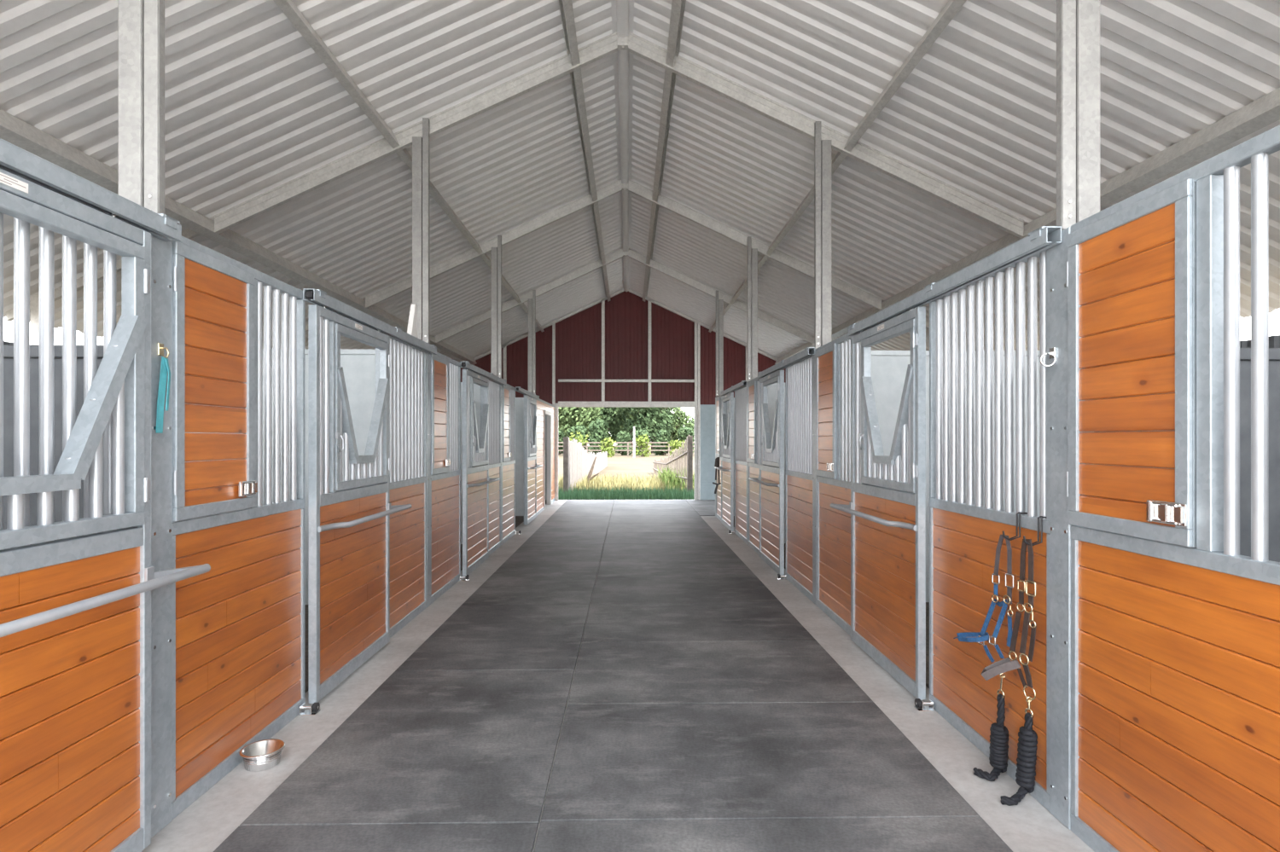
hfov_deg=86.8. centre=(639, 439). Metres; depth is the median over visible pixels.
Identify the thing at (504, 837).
rubber floor mat
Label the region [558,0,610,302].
purlin
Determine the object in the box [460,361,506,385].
door track
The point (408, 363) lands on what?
panel
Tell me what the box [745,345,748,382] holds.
trim
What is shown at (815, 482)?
post
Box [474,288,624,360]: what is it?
trim
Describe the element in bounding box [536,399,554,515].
wall
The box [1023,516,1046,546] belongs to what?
hook
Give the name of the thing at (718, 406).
panel
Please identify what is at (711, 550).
rubber floor mat
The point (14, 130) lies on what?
purlin
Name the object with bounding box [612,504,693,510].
rubber floor mat
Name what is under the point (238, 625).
panel
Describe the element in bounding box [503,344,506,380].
trim
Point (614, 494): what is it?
grass
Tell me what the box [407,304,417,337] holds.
bracket
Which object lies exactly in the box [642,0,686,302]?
purlin
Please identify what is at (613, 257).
rafter
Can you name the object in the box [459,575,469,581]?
guide
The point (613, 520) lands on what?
rubber floor mat
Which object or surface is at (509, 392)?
panel
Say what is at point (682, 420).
leafy tree
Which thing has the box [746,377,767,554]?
panel
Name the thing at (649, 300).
trim
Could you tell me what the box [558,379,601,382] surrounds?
trim
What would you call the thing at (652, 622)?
rubber floor mat
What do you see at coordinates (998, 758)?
lead rope
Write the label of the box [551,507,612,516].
rubber floor mat
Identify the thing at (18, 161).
door track
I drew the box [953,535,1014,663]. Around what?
halter
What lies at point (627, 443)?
rail fence
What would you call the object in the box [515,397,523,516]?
wall partition
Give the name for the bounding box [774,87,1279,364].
purlin
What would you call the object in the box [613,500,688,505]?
rubber floor mat
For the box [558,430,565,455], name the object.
shrub
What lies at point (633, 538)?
rubber floor mat
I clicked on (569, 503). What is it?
rubber floor mat
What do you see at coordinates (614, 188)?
rafter
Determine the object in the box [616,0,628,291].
ridge beam
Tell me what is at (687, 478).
fence
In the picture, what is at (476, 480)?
door
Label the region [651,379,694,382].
trim
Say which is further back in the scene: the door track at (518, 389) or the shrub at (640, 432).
the shrub at (640, 432)
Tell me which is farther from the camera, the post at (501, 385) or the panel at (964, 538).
the post at (501, 385)
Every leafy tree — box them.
[558,407,604,445]
[616,408,638,449]
[650,407,694,441]
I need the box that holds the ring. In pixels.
[1040,347,1056,366]
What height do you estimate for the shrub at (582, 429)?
3.308 m
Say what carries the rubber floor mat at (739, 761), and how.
on the floor
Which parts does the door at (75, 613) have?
plate, grab rail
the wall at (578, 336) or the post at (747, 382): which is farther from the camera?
the wall at (578, 336)
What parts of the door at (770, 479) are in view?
grab rail, frame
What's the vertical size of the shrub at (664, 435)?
2.803 m
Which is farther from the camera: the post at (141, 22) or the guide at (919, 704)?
the guide at (919, 704)
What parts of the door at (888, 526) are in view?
grab rail, plate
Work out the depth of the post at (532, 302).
13.67 m
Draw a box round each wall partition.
[3,344,119,549]
[184,349,375,605]
[434,382,480,544]
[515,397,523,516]
[727,397,734,516]
[768,383,785,543]
[827,350,1039,602]
[1093,348,1279,562]
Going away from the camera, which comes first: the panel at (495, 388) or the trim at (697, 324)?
the panel at (495, 388)
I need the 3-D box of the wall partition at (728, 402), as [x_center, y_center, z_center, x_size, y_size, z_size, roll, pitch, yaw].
[3.378,0.365,13.788,3.450,2.420,0.056,0,0,-1]
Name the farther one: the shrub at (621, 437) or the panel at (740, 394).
the shrub at (621, 437)
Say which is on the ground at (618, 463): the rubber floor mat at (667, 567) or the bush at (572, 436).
the bush at (572, 436)
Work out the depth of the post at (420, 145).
6.35 m
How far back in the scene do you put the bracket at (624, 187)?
10.07 m
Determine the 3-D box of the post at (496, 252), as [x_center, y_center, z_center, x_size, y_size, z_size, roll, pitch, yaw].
[-2.129,-1.942,10.047,0.150,2.164,0.076,0,0,-1]
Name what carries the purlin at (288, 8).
attached to the ceiling
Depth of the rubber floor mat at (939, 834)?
2.66 m
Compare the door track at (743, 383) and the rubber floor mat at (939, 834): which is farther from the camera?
the door track at (743, 383)
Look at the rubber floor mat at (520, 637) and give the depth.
5.25 m
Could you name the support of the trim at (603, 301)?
attached to the wall at (578, 336)
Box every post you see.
[118,0,164,214]
[151,235,171,837]
[412,117,429,343]
[426,353,430,607]
[491,235,501,378]
[500,384,502,546]
[528,290,535,395]
[715,290,723,396]
[715,397,715,516]
[746,382,754,545]
[747,236,757,381]
[812,349,827,606]
[814,121,831,349]
[1049,226,1093,830]
[1056,0,1099,230]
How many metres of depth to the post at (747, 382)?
10.11 m
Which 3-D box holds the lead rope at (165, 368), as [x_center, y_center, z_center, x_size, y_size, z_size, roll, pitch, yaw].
[-1.907,-0.205,2.707,0.038,0.360,0.067,0,0,-1]
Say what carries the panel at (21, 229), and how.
on the floor
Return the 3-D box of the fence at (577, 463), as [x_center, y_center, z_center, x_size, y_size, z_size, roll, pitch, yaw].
[-2.073,0.790,30.017,0.148,1.690,21.902,0,0,0]
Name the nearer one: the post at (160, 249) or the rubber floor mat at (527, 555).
the post at (160, 249)
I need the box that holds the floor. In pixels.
[141,500,1094,851]
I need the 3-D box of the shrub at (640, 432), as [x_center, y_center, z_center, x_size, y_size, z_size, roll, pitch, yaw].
[0.249,0.287,69.016,2.072,2.869,1.847,0,0,-39]
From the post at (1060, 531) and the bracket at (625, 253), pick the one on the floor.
the post at (1060, 531)
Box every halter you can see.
[712,457,721,494]
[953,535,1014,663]
[980,539,1036,700]
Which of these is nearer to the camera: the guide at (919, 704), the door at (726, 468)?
the guide at (919, 704)
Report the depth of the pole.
59.93 m
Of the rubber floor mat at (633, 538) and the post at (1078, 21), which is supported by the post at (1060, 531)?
the post at (1078, 21)
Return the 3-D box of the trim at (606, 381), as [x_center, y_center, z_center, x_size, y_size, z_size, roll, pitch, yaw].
[-0.349,-1.505,17.419,1.120,0.070,0.070,0,0,-1]
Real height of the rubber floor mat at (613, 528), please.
0.013 m
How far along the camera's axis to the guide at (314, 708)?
3.87 m
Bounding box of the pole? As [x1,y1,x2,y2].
[633,426,634,458]
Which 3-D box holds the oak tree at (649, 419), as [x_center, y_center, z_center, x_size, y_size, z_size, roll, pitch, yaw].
[1.042,-2.759,78.739,7.170,8.821,6.989,0,0,30]
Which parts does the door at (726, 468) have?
grab rail, frame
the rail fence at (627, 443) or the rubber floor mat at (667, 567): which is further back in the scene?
the rail fence at (627, 443)
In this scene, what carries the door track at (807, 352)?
attached to the post at (815, 482)
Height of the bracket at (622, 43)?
0.120 m
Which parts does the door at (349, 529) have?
plate, grab rail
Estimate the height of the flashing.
0.053 m
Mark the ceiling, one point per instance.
(976, 114)
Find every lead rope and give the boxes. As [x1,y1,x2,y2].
[155,343,170,433]
[972,673,1008,781]
[1000,696,1037,806]
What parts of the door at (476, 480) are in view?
grab rail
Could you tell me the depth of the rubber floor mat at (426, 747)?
3.30 m
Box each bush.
[569,430,588,446]
[599,436,617,457]
[631,434,651,457]
[665,439,685,457]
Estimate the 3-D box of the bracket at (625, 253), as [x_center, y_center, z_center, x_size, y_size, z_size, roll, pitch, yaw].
[-0.287,-3.780,13.767,0.104,0.120,0.096,0,0,-1]
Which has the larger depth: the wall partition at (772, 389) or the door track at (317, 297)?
the wall partition at (772, 389)
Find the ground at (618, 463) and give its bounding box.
[558,447,694,500]
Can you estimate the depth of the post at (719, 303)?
13.73 m
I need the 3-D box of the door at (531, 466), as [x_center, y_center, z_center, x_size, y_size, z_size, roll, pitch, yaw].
[-2.014,0.360,12.900,0.221,2.370,1.442,0,0,3]
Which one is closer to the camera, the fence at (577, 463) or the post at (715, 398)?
the post at (715, 398)
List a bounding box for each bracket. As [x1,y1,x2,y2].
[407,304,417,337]
[617,36,628,50]
[621,182,628,190]
[622,250,628,256]
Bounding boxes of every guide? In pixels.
[298,702,319,715]
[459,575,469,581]
[777,574,786,580]
[913,698,934,711]
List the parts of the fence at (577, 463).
post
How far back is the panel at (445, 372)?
6.96 m
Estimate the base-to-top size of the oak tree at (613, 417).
9.749 m
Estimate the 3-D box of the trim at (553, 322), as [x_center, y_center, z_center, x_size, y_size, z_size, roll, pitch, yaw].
[-2.176,-0.727,17.378,0.145,4.605,0.090,0,0,-1]
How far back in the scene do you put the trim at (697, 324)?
17.40 m
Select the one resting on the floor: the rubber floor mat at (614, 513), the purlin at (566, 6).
the rubber floor mat at (614, 513)
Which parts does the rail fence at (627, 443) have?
rail, rail, rail, post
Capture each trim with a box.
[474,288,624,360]
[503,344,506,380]
[552,320,558,500]
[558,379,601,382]
[558,401,694,407]
[601,299,605,401]
[605,379,648,382]
[628,288,777,360]
[648,299,651,401]
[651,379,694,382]
[694,320,700,500]
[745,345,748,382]
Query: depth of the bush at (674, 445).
59.80 m
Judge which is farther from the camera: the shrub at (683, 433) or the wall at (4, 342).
the shrub at (683, 433)
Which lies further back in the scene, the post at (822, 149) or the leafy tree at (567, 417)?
the leafy tree at (567, 417)
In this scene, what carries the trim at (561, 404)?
attached to the wall at (578, 336)
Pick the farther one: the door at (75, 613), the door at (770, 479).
the door at (770, 479)
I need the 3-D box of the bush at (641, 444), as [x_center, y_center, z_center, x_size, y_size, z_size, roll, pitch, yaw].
[0.137,0.594,63.189,1.858,2.226,2.061,0,0,-1]
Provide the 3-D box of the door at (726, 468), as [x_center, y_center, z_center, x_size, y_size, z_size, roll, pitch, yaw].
[1.484,0.360,12.038,0.221,2.370,1.442,0,0,-5]
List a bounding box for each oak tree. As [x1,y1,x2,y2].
[587,407,631,453]
[622,407,678,453]
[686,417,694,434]
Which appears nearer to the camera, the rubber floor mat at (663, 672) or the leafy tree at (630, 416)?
the rubber floor mat at (663, 672)
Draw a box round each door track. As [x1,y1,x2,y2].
[0,138,181,241]
[302,288,436,354]
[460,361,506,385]
[515,386,539,400]
[720,380,747,395]
[757,347,814,378]
[848,226,1061,336]
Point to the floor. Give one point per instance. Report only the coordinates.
(1027, 826)
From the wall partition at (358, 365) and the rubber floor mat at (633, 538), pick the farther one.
the rubber floor mat at (633, 538)
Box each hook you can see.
[1002,512,1027,541]
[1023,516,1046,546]
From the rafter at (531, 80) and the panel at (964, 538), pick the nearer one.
the panel at (964, 538)
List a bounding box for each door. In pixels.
[0,168,210,851]
[308,304,411,703]
[462,368,500,576]
[524,395,542,524]
[714,391,733,531]
[748,369,784,575]
[829,306,925,699]
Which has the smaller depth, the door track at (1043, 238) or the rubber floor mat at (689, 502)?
the door track at (1043, 238)
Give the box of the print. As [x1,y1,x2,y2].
[0,174,25,187]
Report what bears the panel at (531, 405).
on the floor
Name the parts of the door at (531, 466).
frame, grab rail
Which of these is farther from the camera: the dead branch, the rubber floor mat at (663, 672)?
the dead branch
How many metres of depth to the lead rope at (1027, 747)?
2.91 m
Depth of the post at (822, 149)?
6.42 m
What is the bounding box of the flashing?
[610,0,634,289]
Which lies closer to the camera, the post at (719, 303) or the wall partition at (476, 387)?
the wall partition at (476, 387)
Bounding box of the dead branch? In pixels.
[586,456,599,481]
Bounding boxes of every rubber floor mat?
[213,823,538,851]
[239,669,574,826]
[395,604,589,671]
[462,567,598,605]
[499,544,604,568]
[523,528,607,544]
[533,817,1012,851]
[539,516,610,528]
[541,702,980,821]
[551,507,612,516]
[559,500,614,507]
[567,641,872,704]
[581,603,816,642]
[590,576,780,604]
[596,558,756,577]
[600,543,738,558]
[604,532,725,544]
[606,523,715,533]
[609,516,706,523]
[610,510,699,516]
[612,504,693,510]
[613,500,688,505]
[685,500,715,504]
[689,504,715,510]
[694,509,715,516]
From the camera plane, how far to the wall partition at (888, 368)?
6.45 m
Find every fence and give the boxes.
[558,442,694,456]
[563,437,607,494]
[652,435,692,491]
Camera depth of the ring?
2.81 m
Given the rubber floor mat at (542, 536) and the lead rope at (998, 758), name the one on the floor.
the rubber floor mat at (542, 536)
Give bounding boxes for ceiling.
[0,0,1279,362]
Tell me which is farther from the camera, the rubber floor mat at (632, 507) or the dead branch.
the dead branch
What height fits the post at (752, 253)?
2.164 m
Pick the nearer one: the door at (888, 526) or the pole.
the door at (888, 526)
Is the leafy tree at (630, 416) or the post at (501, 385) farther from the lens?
the leafy tree at (630, 416)
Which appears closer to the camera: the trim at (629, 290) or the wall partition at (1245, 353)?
the wall partition at (1245, 353)
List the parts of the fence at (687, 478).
rail, rail, post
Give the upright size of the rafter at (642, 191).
2.774 m
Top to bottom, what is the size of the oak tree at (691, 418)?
4.642 m
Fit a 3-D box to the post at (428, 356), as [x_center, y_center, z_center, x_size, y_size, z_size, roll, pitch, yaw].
[-2.038,0.359,6.379,0.108,2.431,0.129,0,0,-1]
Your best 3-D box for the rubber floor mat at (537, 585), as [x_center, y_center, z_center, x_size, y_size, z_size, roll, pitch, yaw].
[-1.095,1.568,7.317,1.209,0.013,1.823,0,0,-1]
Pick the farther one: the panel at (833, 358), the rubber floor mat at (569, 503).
the rubber floor mat at (569, 503)
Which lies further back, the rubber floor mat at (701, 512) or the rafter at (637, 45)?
the rubber floor mat at (701, 512)
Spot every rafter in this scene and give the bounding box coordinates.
[5,31,617,321]
[262,179,621,349]
[435,248,623,343]
[628,31,1023,238]
[628,179,984,350]
[628,248,814,343]
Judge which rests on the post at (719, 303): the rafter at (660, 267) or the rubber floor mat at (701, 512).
the rafter at (660, 267)
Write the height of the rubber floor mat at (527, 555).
0.013 m
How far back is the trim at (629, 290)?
17.42 m
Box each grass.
[558,471,694,492]
[558,486,694,500]
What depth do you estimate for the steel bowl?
3.25 m
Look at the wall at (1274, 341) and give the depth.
5.72 m
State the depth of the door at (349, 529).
4.29 m
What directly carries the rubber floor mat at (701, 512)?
on the floor
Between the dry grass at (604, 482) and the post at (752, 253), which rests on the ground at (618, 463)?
the dry grass at (604, 482)
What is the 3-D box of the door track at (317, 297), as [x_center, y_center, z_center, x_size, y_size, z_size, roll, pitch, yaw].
[-1.932,-0.841,5.150,0.074,0.075,2.506,0,0,-1]
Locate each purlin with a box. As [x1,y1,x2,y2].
[0,109,476,365]
[273,0,544,331]
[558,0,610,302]
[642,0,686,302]
[708,0,966,332]
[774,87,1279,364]
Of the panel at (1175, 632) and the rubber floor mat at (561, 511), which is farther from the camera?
the rubber floor mat at (561, 511)
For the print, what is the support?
on the door at (75, 613)
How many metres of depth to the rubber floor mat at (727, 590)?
6.97 m
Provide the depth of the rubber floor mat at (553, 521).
12.69 m
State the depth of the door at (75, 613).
2.28 m
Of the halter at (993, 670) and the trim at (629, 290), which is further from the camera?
the trim at (629, 290)
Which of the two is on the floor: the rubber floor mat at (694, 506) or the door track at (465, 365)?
the rubber floor mat at (694, 506)
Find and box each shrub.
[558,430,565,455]
[566,424,589,449]
[587,418,609,454]
[614,430,632,455]
[632,428,651,455]
[652,429,671,455]
[677,425,694,455]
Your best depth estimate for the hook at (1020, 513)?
3.06 m
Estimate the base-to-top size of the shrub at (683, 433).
3.143 m
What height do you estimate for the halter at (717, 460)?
0.680 m
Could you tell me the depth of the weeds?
20.93 m
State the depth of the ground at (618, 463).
42.49 m
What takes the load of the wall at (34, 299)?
on the floor
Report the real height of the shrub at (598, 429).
3.947 m
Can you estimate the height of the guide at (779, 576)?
0.061 m
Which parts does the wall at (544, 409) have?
door casing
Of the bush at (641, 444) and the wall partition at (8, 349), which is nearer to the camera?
the wall partition at (8, 349)
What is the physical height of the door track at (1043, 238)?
0.075 m
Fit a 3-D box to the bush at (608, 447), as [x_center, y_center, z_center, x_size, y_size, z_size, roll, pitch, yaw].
[-2.871,0.746,61.968,1.908,1.982,1.706,0,0,39]
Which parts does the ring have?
plate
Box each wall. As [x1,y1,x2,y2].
[3,340,30,345]
[30,295,38,345]
[460,291,785,500]
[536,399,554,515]
[1239,335,1279,348]
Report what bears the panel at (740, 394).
on the floor
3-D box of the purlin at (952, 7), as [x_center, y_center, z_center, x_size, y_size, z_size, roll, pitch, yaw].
[1.977,-2.824,8.252,0.114,0.145,18.440,0,0,-1]
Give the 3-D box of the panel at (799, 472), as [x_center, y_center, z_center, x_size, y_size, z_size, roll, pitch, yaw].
[1.682,0.357,7.084,0.050,2.435,1.153,0,0,-1]
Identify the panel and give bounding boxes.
[0,212,128,550]
[171,236,305,820]
[375,337,426,638]
[430,352,460,604]
[480,379,500,555]
[502,384,515,544]
[523,395,533,524]
[715,395,727,521]
[734,385,746,543]
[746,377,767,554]
[785,355,813,602]
[814,333,855,635]
[929,248,1049,811]
[1065,124,1279,851]
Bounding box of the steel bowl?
[238,738,285,772]
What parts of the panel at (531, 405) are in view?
frame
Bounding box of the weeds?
[657,465,694,490]

